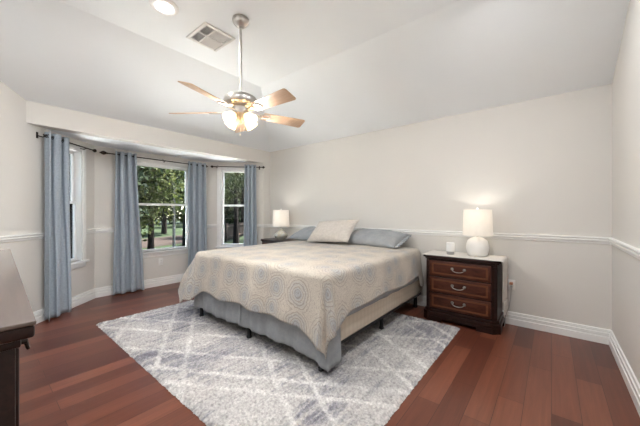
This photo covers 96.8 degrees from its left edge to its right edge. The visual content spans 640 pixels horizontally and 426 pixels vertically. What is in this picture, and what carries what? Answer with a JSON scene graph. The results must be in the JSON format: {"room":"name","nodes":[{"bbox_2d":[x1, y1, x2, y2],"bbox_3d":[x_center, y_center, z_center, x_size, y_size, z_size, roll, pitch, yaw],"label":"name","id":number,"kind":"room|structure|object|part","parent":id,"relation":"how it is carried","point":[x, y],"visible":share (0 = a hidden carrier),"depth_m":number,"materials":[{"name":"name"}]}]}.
{"room":"bedroom","nodes":[
{"label":"bedroom","id":0,"kind":"room"},
{"bbox_2d":[0,81,93,311],"bbox_3d":[-3.210,-0.285,2.921,0.140,3.050,2.363,0,0,-6],"label":"wall","id":1,"kind":"structure","parent":0,"point":[22,160],"depth_m":3.05,"materials":[{"name":"paint"}]},
{"bbox_2d":[0,228,95,242],"bbox_3d":[-3.134,0.272,3.005,0.028,0.067,2.213,0,0,-6],"label":"trim","id":2,"kind":"structure","parent":1,"relation":"attached to","point":[12,238],"depth_m":3.02,"materials":[{"name":"white paint"}]},
{"bbox_2d":[33,288,95,323],"bbox_3d":[-3.136,1.171,3.004,0.024,0.137,2.213,0,0,-6],"label":"baseboard","id":3,"kind":"structure","parent":1,"relation":"attached to","point":[77,300],"depth_m":3.77,"materials":[{"name":"white paint"}]},
{"bbox_2d":[36,132,96,151],"bbox_3d":[-3.152,-0.860,3.587,0.109,0.070,0.859,0,0,-6],"label":"curtain rod","id":4,"kind":"object","parent":1,"relation":"attached to","point":[37,135],"visible":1,"depth_m":3.60,"materials":[{"name":"brown metal"}]},
{"bbox_2d":[44,131,71,321],"bbox_3d":[-3.096,0.164,3.351,0.092,2.137,0.349,0,0,-6],"label":"curtain","id":5,"kind":"object","parent":4,"relation":"hanging from","point":[57,257],"visible":0.99,"depth_m":3.31,"materials":[{"name":"blue fabric"}]},
{"bbox_2d":[69,144,89,269],"bbox_3d":[-3.252,-0.071,3.627,0.180,1.632,0.614,0,0,-6],"label":"window","id":6,"kind":"structure","parent":1,"relation":"in","point":[77,159],"depth_m":3.84,"materials":[{"name":"white paint"}]},
{"bbox_3d":[-3.312,-0.462,3.621,0.004,0.643,0.360,0,0,-6],"label":"pane","id":7,"kind":"part","parent":6,"relation":"part of","materials":[{"name":"clear glass"}]},
{"bbox_3d":[-3.311,-0.462,3.621,0.030,0.703,0.426,0,0,-6],"label":"sash","id":8,"kind":"part","parent":6,"relation":"part of","materials":[{"name":"white plastic"}]},
{"bbox_3d":[-3.283,0.255,3.624,0.004,0.740,0.360,0,0,-6],"label":"pane","id":9,"kind":"part","parent":6,"relation":"part of","materials":[{"name":"clear glass"}]},
{"bbox_3d":[-3.281,0.255,3.624,0.030,0.800,0.426,0,0,-6],"label":"sash","id":10,"kind":"part","parent":6,"relation":"part of","materials":[{"name":"white plastic"}]},
{"bbox_3d":[-3.217,0.700,3.631,0.110,0.090,0.614,0,0,-6],"label":"sill","id":11,"kind":"part","parent":6,"relation":"part of","materials":[{"name":"white paint"}]},
{"bbox_2d":[26,100,269,238],"bbox_3d":[-2.442,-0.080,4.031,0.140,2.640,4.400,0,0,39],"label":"wall","id":12,"kind":"structure","parent":0,"point":[41,115],"depth_m":3.90,"materials":[{"name":"paint"}]},
{"bbox_2d":[94,146,206,287],"bbox_3d":[-2.767,0.140,4.819,0.140,2.200,1.730,0,0,39],"label":"wall","id":13,"kind":"structure","parent":0,"point":[104,165],"depth_m":4.24,"materials":[{"name":"paint"}]},
{"bbox_2d":[95,228,113,232],"bbox_3d":[-2.702,0.272,4.765,0.028,0.067,1.730,0,0,39],"label":"trim","id":14,"kind":"structure","parent":13,"relation":"attached to","point":[98,230],"depth_m":4.18,"materials":[{"name":"white paint"}]},
{"bbox_2d":[95,273,183,297],"bbox_3d":[-2.704,1.171,4.767,0.024,0.137,1.730,0,0,39],"label":"baseboard","id":15,"kind":"structure","parent":13,"relation":"attached to","point":[107,290],"depth_m":4.69,"materials":[{"name":"white paint"}]},
{"bbox_2d":[99,151,207,167],"bbox_3d":[-2.666,-0.860,4.742,0.114,0.070,1.668,0,0,39],"label":"curtain rod","id":16,"kind":"object","parent":13,"relation":"attached to","point":[101,152],"visible":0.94,"depth_m":4.57,"materials":[{"name":"brown metal"}]},
{"bbox_2d":[113,151,144,294],"bbox_3d":[-2.933,0.164,4.350,0.112,2.137,0.411,0,0,39],"label":"curtain","id":17,"kind":"object","parent":16,"relation":"hanging from","point":[128,275],"visible":1,"depth_m":4.35,"materials":[{"name":"blue fabric"}]},
{"bbox_2d":[188,161,206,266],"bbox_3d":[-2.253,0.164,5.199,0.089,2.137,0.370,0,0,39],"label":"curtain","id":18,"kind":"object","parent":16,"relation":"hanging from","point":[197,212],"visible":0.86,"depth_m":5.19,"materials":[{"name":"blue fabric"}]},
{"bbox_2d":[137,156,187,257],"bbox_3d":[-2.690,-0.071,4.865,0.180,1.632,1.074,0,0,39],"label":"window","id":19,"kind":"structure","parent":13,"relation":"in","point":[147,253],"depth_m":4.90,"materials":[{"name":"white paint"}]},
{"bbox_3d":[-2.703,-0.106,4.875,0.148,1.562,1.034,0,0,39],"label":"casing","id":20,"kind":"part","parent":19,"relation":"part of","materials":[{"name":"white paint"}]},
{"bbox_3d":[-2.714,0.255,4.884,0.030,0.800,0.886,0,0,39],"label":"sash","id":21,"kind":"part","parent":19,"relation":"part of","materials":[{"name":"white plastic"}]},
{"bbox_3d":[-2.663,0.700,4.843,0.110,0.090,1.074,0,0,39],"label":"sill","id":22,"kind":"part","parent":19,"relation":"part of","materials":[{"name":"white paint"}]},
{"bbox_3d":[-2.737,-0.462,4.903,0.030,0.703,0.886,0,0,39],"label":"sash","id":23,"kind":"part","parent":19,"relation":"part of","materials":[{"name":"white plastic"}]},
{"bbox_2d":[207,162,262,249],"bbox_3d":[-1.646,0.140,5.568,1.061,2.200,0.140,0,0,-6],"label":"wall","id":24,"kind":"structure","parent":0,"point":[211,172],"depth_m":5.46,"materials":[{"name":"paint"}]},
{"bbox_2d":[215,166,243,248],"bbox_3d":[-1.647,-0.071,5.537,0.714,1.632,0.180,0,0,-6],"label":"window","id":25,"kind":"structure","parent":24,"relation":"in","point":[239,169],"depth_m":5.48,"materials":[{"name":"white paint"}]},
{"bbox_3d":[-1.644,0.700,5.503,0.714,0.090,0.110,0,0,-6],"label":"sill","id":26,"kind":"part","parent":25,"relation":"part of","materials":[{"name":"white paint"}]},
{"bbox_3d":[-1.654,-0.462,5.597,0.526,0.703,0.030,0,0,-6],"label":"sash","id":27,"kind":"part","parent":25,"relation":"part of","materials":[{"name":"white plastic"}]},
{"bbox_3d":[-1.651,0.255,5.567,0.526,0.800,0.030,0,0,-6],"label":"sash","id":28,"kind":"part","parent":25,"relation":"part of","materials":[{"name":"white plastic"}]},
{"bbox_2d":[210,165,264,169],"bbox_3d":[-1.568,-0.860,5.450,1.019,0.070,0.109,0,0,-6],"label":"curtain rod","id":29,"kind":"object","parent":24,"relation":"attached to","point":[211,166],"visible":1,"depth_m":5.40,"materials":[{"name":"brown metal"}]},
{"bbox_2d":[244,164,256,245],"bbox_3d":[-1.335,0.164,5.443,0.261,2.137,0.076,0,0,-6],"label":"curtain","id":30,"kind":"object","parent":29,"relation":"hanging from","point":[250,211],"visible":0.7,"depth_m":5.42,"materials":[{"name":"blue fabric"}]},
{"bbox_2d":[207,224,269,227],"bbox_3d":[-1.560,0.272,5.500,1.215,0.067,0.141,0,0,-12],"label":"trim","id":31,"kind":"structure","parent":24,"relation":"attached to","point":[208,225],"depth_m":5.52,"materials":[{"name":"white paint"}]},
{"bbox_2d":[0,0,629,162],"bbox_3d":[-0.436,-1.470,3.130,6.507,1.020,6.260,0,0,39],"label":"ceiling","id":32,"kind":"structure","parent":0,"point":[350,67],"depth_m":2.86,"materials":[{"name":"paint"}]},
{"bbox_2d":[149,0,178,15],"bbox_3d":[-1.308,-1.721,2.383,0.224,0.018,0.224,0,0,39],"label":"recessed light","id":33,"kind":"object","parent":32,"relation":"in","point":[165,7],"visible":1,"depth_m":2.38,"materials":[{"name":"white paint"}]},
{"bbox_2d":[186,22,235,51],"bbox_3d":[-1.080,-1.724,2.813,0.360,0.012,0.325,0,0,39],"label":"ceiling vent","id":34,"kind":"object","parent":32,"relation":"in","point":[207,35],"visible":1,"depth_m":2.80,"materials":[{"name":"white metal"}]},
{"bbox_3d":[-1.110,-1.722,2.899,0.138,0.007,0.166,0,0,39],"label":"louvre panel","id":35,"kind":"part","parent":34,"relation":"part of","materials":[{"name":"white metal"}]},
{"bbox_3d":[-0.990,-1.722,2.801,0.139,0.003,0.166,0,0,39],"label":"louvre panel","id":36,"kind":"part","parent":34,"relation":"part of","materials":[{"name":"white metal"}]},
{"bbox_2d":[169,14,304,135],"bbox_3d":[-0.724,-1.209,2.594,1.238,1.042,1.180,0,0,-15],"label":"ceiling fan","id":37,"kind":"object","parent":32,"relation":"hanging from","point":[240,120],"visible":1,"depth_m":2.48,"materials":[{"name":"silver metal"}]},
{"bbox_3d":[-1.132,-0.896,2.573,0.430,0.046,0.135,0,0,3],"label":"blade","id":38,"kind":"part","parent":37,"relation":"part of","materials":[{"name":"brown wood"}]},
{"bbox_3d":[-0.864,-0.896,2.158,0.135,0.046,0.430,0,0,21],"label":"blade","id":39,"kind":"part","parent":37,"relation":"part of","materials":[{"name":"brown wood"}]},
{"bbox_3d":[-0.774,-0.815,2.452,0.114,0.116,0.118,0,0,39],"label":"lamp shade","id":40,"kind":"part","parent":37,"relation":"part of","materials":[{"name":"white glass"}]},
{"bbox_3d":[-0.810,-0.815,2.611,0.118,0.116,0.114,0,0,39],"label":"lamp shade","id":41,"kind":"part","parent":37,"relation":"part of","materials":[{"name":"white glass"}]},
{"bbox_3d":[-0.821,-0.896,2.956,0.135,0.046,0.430,0,0,-15],"label":"blade","id":42,"kind":"part","parent":37,"relation":"part of","materials":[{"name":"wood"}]},
{"bbox_3d":[-0.615,-0.815,2.489,0.118,0.116,0.114,0,0,39],"label":"lamp shade","id":43,"kind":"part","parent":37,"relation":"part of","materials":[{"name":"white glass"}]},
{"bbox_3d":[-0.651,-0.815,2.648,0.114,0.116,0.118,0,0,39],"label":"lamp shade","id":44,"kind":"part","parent":37,"relation":"part of","materials":[{"name":"white glass"}]},
{"bbox_3d":[-0.387,-0.896,2.285,0.430,0.046,0.135,0,0,39],"label":"blade","id":45,"kind":"part","parent":37,"relation":"part of","materials":[{"name":"brown wood"}]},
{"bbox_3d":[-0.360,-0.896,2.779,0.430,0.046,0.135,0,0,-33],"label":"blade","id":46,"kind":"part","parent":37,"relation":"part of","materials":[{"name":"brown wood"}]},
{"bbox_2d":[19,282,639,425],"bbox_3d":[-0.826,1.300,2.803,5.977,0.120,4.540,0,0,39],"label":"floor","id":47,"kind":"structure","parent":0,"point":[71,373],"depth_m":2.08,"materials":[{"name":"brown wood"}]},
{"bbox_2d":[0,249,35,425],"bbox_3d":[-1.488,0.740,1.052,1.850,1.000,0.501,0,0,41],"label":"dresser","id":48,"kind":"object","parent":47,"relation":"on","point":[17,318],"visible":1,"depth_m":0.64,"materials":[{"name":"brown wood"}]},
{"bbox_3d":[-0.917,0.435,0.838,0.560,0.240,0.022,0,0,41],"label":"drawer","id":49,"kind":"part","parent":48,"relation":"part of","materials":[{"name":"brown wood"}]},
{"bbox_3d":[-1.488,0.276,1.051,1.846,0.052,0.498,0,0,41],"label":"cornice","id":50,"kind":"part","parent":48,"relation":"part of","materials":[{"name":"brown wood"}]},
{"bbox_3d":[-0.776,0.340,0.744,0.084,0.044,0.024,0,0,41],"label":"bail pull","id":51,"kind":"part","parent":48,"relation":"part of","materials":[{"name":"brown metal"}]},
{"bbox_2d":[96,300,459,425],"bbox_3d":[-0.485,1.224,3.060,3.134,0.032,2.424,0,0,39],"label":"area rug","id":52,"kind":"object","parent":47,"relation":"on","point":[225,377],"visible":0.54,"depth_m":2.23,"materials":[{"name":"gray wool"},{"name":"cream wool"}]},
{"bbox_2d":[261,238,295,243],"bbox_3d":[-0.698,0.868,5.117,0.782,0.745,0.434,0,0,39],"label":"nightstand","id":53,"kind":"object","parent":47,"relation":"on","point":[265,240],"visible":0.06,"depth_m":5.07,"materials":[{"name":"brown wood"}]},
{"bbox_2d":[273,209,288,239],"bbox_3d":[-0.698,0.217,5.086,0.300,0.553,0.300,0,0,39],"label":"table lamp","id":54,"kind":"object","parent":53,"relation":"on","point":[280,217],"visible":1,"depth_m":4.97,"materials":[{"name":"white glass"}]},
{"bbox_3d":[-0.698,0.110,5.086,0.300,0.288,0.300,0,0,39],"label":"lamp shade","id":55,"kind":"part","parent":54,"relation":"part of","materials":[{"name":"fabric"}]},
{"bbox_2d":[194,252,421,371],"bbox_3d":[-0.075,0.864,3.511,2.018,0.753,2.073,0,0,39],"label":"king bed","id":56,"kind":"object","parent":47,"relation":"on","point":[360,319],"visible":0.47,"depth_m":2.59,"materials":[{"name":"gray upholstery fabric"},{"name":"patterned beige fabric"},{"name":"black wood"}]},
{"bbox_3d":[-1.385,1.145,3.326,0.052,0.146,0.051,0,0,39],"label":"leg","id":57,"kind":"part","parent":56,"relation":"part of","materials":[{"name":"black metal"}]},
{"bbox_3d":[-0.687,1.145,2.757,0.052,0.146,0.051,0,0,39],"label":"leg","id":58,"kind":"part","parent":56,"relation":"part of","materials":[{"name":"black metal"}]},
{"bbox_2d":[178,240,423,358],"bbox_3d":[-0.210,0.758,3.451,2.294,0.623,2.039,0,0,39],"label":"bedspread","id":59,"kind":"object","parent":56,"relation":"on","point":[312,287],"visible":0.96,"depth_m":2.60,"materials":[{"name":"beige fabric"}]},
{"bbox_2d":[288,226,315,240],"bbox_3d":[-0.052,0.355,4.572,0.867,0.239,0.448,0,0,37],"label":"bed pillow","id":60,"kind":"object","parent":59,"relation":"on","point":[303,234],"visible":0.38,"depth_m":4.55,"materials":[{"name":"grey fabric"}]},
{"bbox_2d":[306,220,358,241],"bbox_3d":[0.178,0.275,4.126,0.719,0.329,0.346,0,0,36],"label":"bed pillow","id":61,"kind":"object","parent":59,"relation":"on","point":[325,231],"visible":1,"depth_m":4.02,"materials":[{"name":"beige fabric"}]},
{"bbox_2d":[346,228,410,247],"bbox_3d":[0.754,0.357,3.901,0.882,0.238,0.440,0,0,41],"label":"bed pillow","id":62,"kind":"object","parent":59,"relation":"on","point":[368,237],"visible":0.91,"depth_m":3.74,"materials":[{"name":"grey fabric"}]},
{"bbox_3d":[-0.053,1.060,3.534,1.910,0.030,2.010,0,0,39],"label":"frame rail","id":63,"kind":"part","parent":56,"relation":"part of","materials":[{"name":"beige fabric"}]},
{"bbox_3d":[0.641,1.145,2.961,0.052,0.146,0.051,0,0,39],"label":"leg","id":64,"kind":"part","parent":56,"relation":"part of","materials":[{"name":"black metal"}]},
{"bbox_3d":[1.241,1.156,3.698,0.052,0.168,0.051,0,0,39],"label":"leg","id":65,"kind":"part","parent":56,"relation":"part of","materials":[{"name":"black metal"}]},
{"bbox_2d":[423,254,504,334],"bbox_3d":[1.619,0.868,3.228,0.782,0.745,0.434,0,0,39],"label":"nightstand","id":66,"kind":"object","parent":47,"relation":"on","point":[464,291],"visible":0.99,"depth_m":3.04,"materials":[{"name":"brown wood"}]},
{"bbox_3d":[1.260,0.825,3.319,0.016,0.530,0.045,0,0,-8],"label":"corner post","id":67,"kind":"part","parent":66,"relation":"part of","materials":[{"name":"brown wood"}]},
{"bbox_3d":[1.509,0.638,3.093,0.613,0.173,0.029,0,0,39],"label":"drawer","id":68,"kind":"part","parent":66,"relation":"part of","materials":[{"name":"brown wood"}]},
{"bbox_3d":[1.509,0.824,3.093,0.613,0.173,0.029,0,0,39],"label":"drawer","id":69,"kind":"part","parent":66,"relation":"part of","materials":[{"name":"brown wood"}]},
{"bbox_3d":[1.509,1.008,3.093,0.613,0.173,0.029,0,0,39],"label":"drawer","id":70,"kind":"part","parent":66,"relation":"part of","materials":[{"name":"brown wood"}]},
{"bbox_2d":[423,250,507,317],"bbox_3d":[1.635,0.774,3.220,0.815,0.569,0.413,0,0,39],"label":"table runner","id":71,"kind":"object","parent":66,"relation":"on","point":[503,259],"visible":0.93,"depth_m":3.06,"materials":[{"name":"beige fabric"}]},
{"bbox_2d":[446,242,454,254],"bbox_3d":[1.504,0.419,3.276,0.088,0.138,0.088,0,0,39],"label":"diffuser","id":72,"kind":"object","parent":71,"relation":"on","point":[450,246],"visible":1,"depth_m":3.24,"materials":[{"name":"white plastic"}]},
{"bbox_2d":[462,207,492,256],"bbox_3d":[1.754,0.218,3.163,0.300,0.541,0.300,0,0,39],"label":"table lamp","id":73,"kind":"object","parent":71,"relation":"on","point":[477,222],"visible":1,"depth_m":3.06,"materials":[{"name":"white ceramic"}]},
{"bbox_3d":[1.754,0.117,3.163,0.300,0.288,0.300,0,0,39],"label":"lamp shade","id":74,"kind":"part","parent":73,"relation":"part of","materials":[{"name":"fabric"}]},
{"bbox_3d":[1.781,0.825,2.894,0.045,0.530,0.016,0,0,-4],"label":"corner post","id":75,"kind":"part","parent":66,"relation":"part of","materials":[{"name":"brown wood"}]},
{"bbox_2d":[270,84,611,329],"bbox_3d":[0.925,-0.105,4.214,5.047,2.690,0.140,0,0,39],"label":"wall","id":76,"kind":"structure","parent":0,"point":[542,166],"depth_m":3.20,"materials":[{"name":"paint"}]},
{"bbox_2d":[270,224,611,244],"bbox_3d":[0.856,0.272,4.161,4.807,0.067,0.028,0,0,39],"label":"trim","id":77,"kind":"structure","parent":76,"relation":"attached to","point":[533,237],"depth_m":3.13,"materials":[{"name":"white paint"}]},
{"bbox_2d":[504,282,512,326],"bbox_3d":[2.045,1.004,3.112,0.163,0.467,0.058,0,0,-23],"label":"power cord","id":78,"kind":"object","parent":76,"relation":"attached to","point":[510,283],"visible":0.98,"depth_m":3.12,"materials":[{"name":"white plastic"}]},
{"bbox_2d":[408,295,610,344],"bbox_3d":[0.858,1.171,4.163,4.807,0.137,0.024,0,0,39],"label":"baseboard","id":79,"kind":"structure","parent":76,"relation":"attached to","point":[590,333],"depth_m":2.89,"materials":[{"name":"white paint"}]},
{"bbox_2d":[508,279,514,289],"bbox_3d":[2.119,0.805,3.144,0.072,0.116,0.008,0,0,39],"label":"wall outlet","id":80,"kind":"object","parent":76,"relation":"attached to","point":[510,287],"visible":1,"depth_m":3.14,"materials":[{"name":"white plastic"}]},
{"bbox_2d":[612,0,639,383],"bbox_3d":[1.436,-0.395,0.958,0.140,3.270,4.540,0,0,39],"label":"wall","id":81,"kind":"structure","parent":0,"point":[626,78],"depth_m":2.14,"materials":[{"name":"paint"}]},
{"bbox_2d":[608,238,639,259],"bbox_3d":[1.371,0.272,1.011,0.028,0.067,4.260,0,0,39],"label":"trim","id":82,"kind":"structure","parent":81,"relation":"attached to","point":[635,252],"depth_m":2.06,"materials":[{"name":"white paint"}]},
{"bbox_2d":[609,330,639,415],"bbox_3d":[1.372,1.171,1.010,0.024,0.137,4.260,0,0,39],"label":"baseboard","id":83,"kind":"structure","parent":81,"relation":"attached to","point":[633,386],"depth_m":2.05,"materials":[{"name":"white paint"}]},
{"label":"outside","id":84,"kind":"structure","parent":0,"visible":0},
{"bbox_2d":[141,219,243,249],"bbox_3d":[-19.774,1.690,35.483,64.500,0.200,90.000,0,0,39],"label":"lawn","id":85,"kind":"structure","parent":84,"point":[178,225],"depth_m":22.03,"materials":[{"name":"green plant"}]},
{"bbox_2d":[137,166,162,222],"bbox_3d":[-5.992,-1.306,6.795,3.541,5.808,3.503,0,0,39],"label":"tree","id":86,"kind":"object","parent":85,"relation":"on","point":[139,176],"visible":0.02,"depth_m":7.19,"materials":[{"name":"green plant"}]},
{"bbox_2d":[137,166,185,248],"bbox_3d":[-5.147,-1.267,8.617,2.958,5.719,3.500,0,0,-17],"label":"tree","id":87,"kind":"object","parent":85,"relation":"on","point":[152,196],"visible":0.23,"depth_m":8.05,"materials":[{"name":"green plant"}]},
{"bbox_2d":[145,197,181,223],"bbox_3d":[-22.686,-4.395,36.491,8.706,13.002,10.490,0,0,39],"label":"tree","id":88,"kind":"object","parent":85,"relation":"on","point":[171,207],"visible":0.02,"depth_m":36.83,"materials":[{"name":"green plant"}]},
{"bbox_2d":[146,172,183,233],"bbox_3d":[-11.320,-3.070,21.088,5.807,9.336,5.661,0,0,-20],"label":"tree","id":89,"kind":"object","parent":85,"relation":"on","point":[164,220],"visible":0.02,"depth_m":20.69,"materials":[{"name":"green plant"}]},
{"bbox_2d":[157,195,183,223],"bbox_3d":[-19.801,-3.928,39.386,6.769,12.063,10.158,0,0,-15],"label":"tree","id":90,"kind":"object","parent":85,"relation":"on","point":[181,215],"visible":0.05,"depth_m":39.42,"materials":[{"name":"green plant"}]},
{"bbox_2d":[171,183,176,246],"bbox_3d":[-4.765,0.315,9.267,0.176,2.550,0.176,0,0,39],"label":"post","id":91,"kind":"object","parent":85,"relation":"on","point":[173,226],"visible":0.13,"depth_m":9.24,"materials":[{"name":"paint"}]},
{"bbox_2d":[141,229,232,247],"bbox_3d":[-6.545,1.575,24.694,31.042,0.001,70.000,0,0,39],"label":"garden path","id":92,"kind":"structure","parent":85,"relation":"on","point":[160,241],"depth_m":15.16,"materials":[{"name":"grey concrete"}]},
{"bbox_2d":[153,169,234,245],"bbox_3d":[-5.197,-1.583,10.927,4.015,6.366,3.582,0,0,-9],"label":"tree","id":93,"kind":"object","parent":85,"relation":"on","point":[184,216],"visible":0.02,"depth_m":10.80,"materials":[{"name":"green plant"}]},
{"bbox_2d":[224,178,241,225],"bbox_3d":[-10.322,-3.784,33.278,9.883,11.769,8.672,0,0,9],"label":"tree","id":94,"kind":"object","parent":85,"relation":"on","point":[228,215],"visible":0.06,"depth_m":31.27,"materials":[{"name":"green plant"}]},
{"bbox_2d":[224,173,243,243],"bbox_3d":[-4.151,-1.970,13.792,3.741,7.130,4.120,0,0,39],"label":"tree","id":95,"kind":"object","parent":85,"relation":"on","point":[235,181],"visible":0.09,"depth_m":13.82,"materials":[{"name":"green plant"}]},
{"bbox_2d":[224,173,243,222],"bbox_3d":[-5.596,-2.759,19.961,5.434,8.718,6.271,0,0,-4],"label":"tree","id":96,"kind":"object","parent":85,"relation":"on","point":[240,196],"visible":0.07,"depth_m":20.10,"materials":[{"name":"green plant"}]},
{"bbox_2d":[225,222,243,241],"bbox_3d":[-4.945,1.100,19.647,0.100,0.980,9.002,0,0,1],"label":"fence","id":97,"kind":"object","parent":85,"relation":"on","point":[228,227],"visible":0.28,"depth_m":16.00,"materials":[{"name":"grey wood"}]},
{"bbox_3d":[-5.026,1.100,15.197,0.100,0.980,0.100,0,0,1],"label":"fence post","id":98,"kind":"part","parent":97,"relation":"part of","materials":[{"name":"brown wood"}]},
{"bbox_2d":[225,174,243,194],"bbox_3d":[-3.889,-2.102,16.881,3.932,7.396,3.677,0,0,-30],"label":"tree","id":99,"kind":"object","parent":85,"relation":"on","point":[230,181],"visible":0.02,"depth_m":16.77,"materials":[{"name":"green plant"}]}
]}

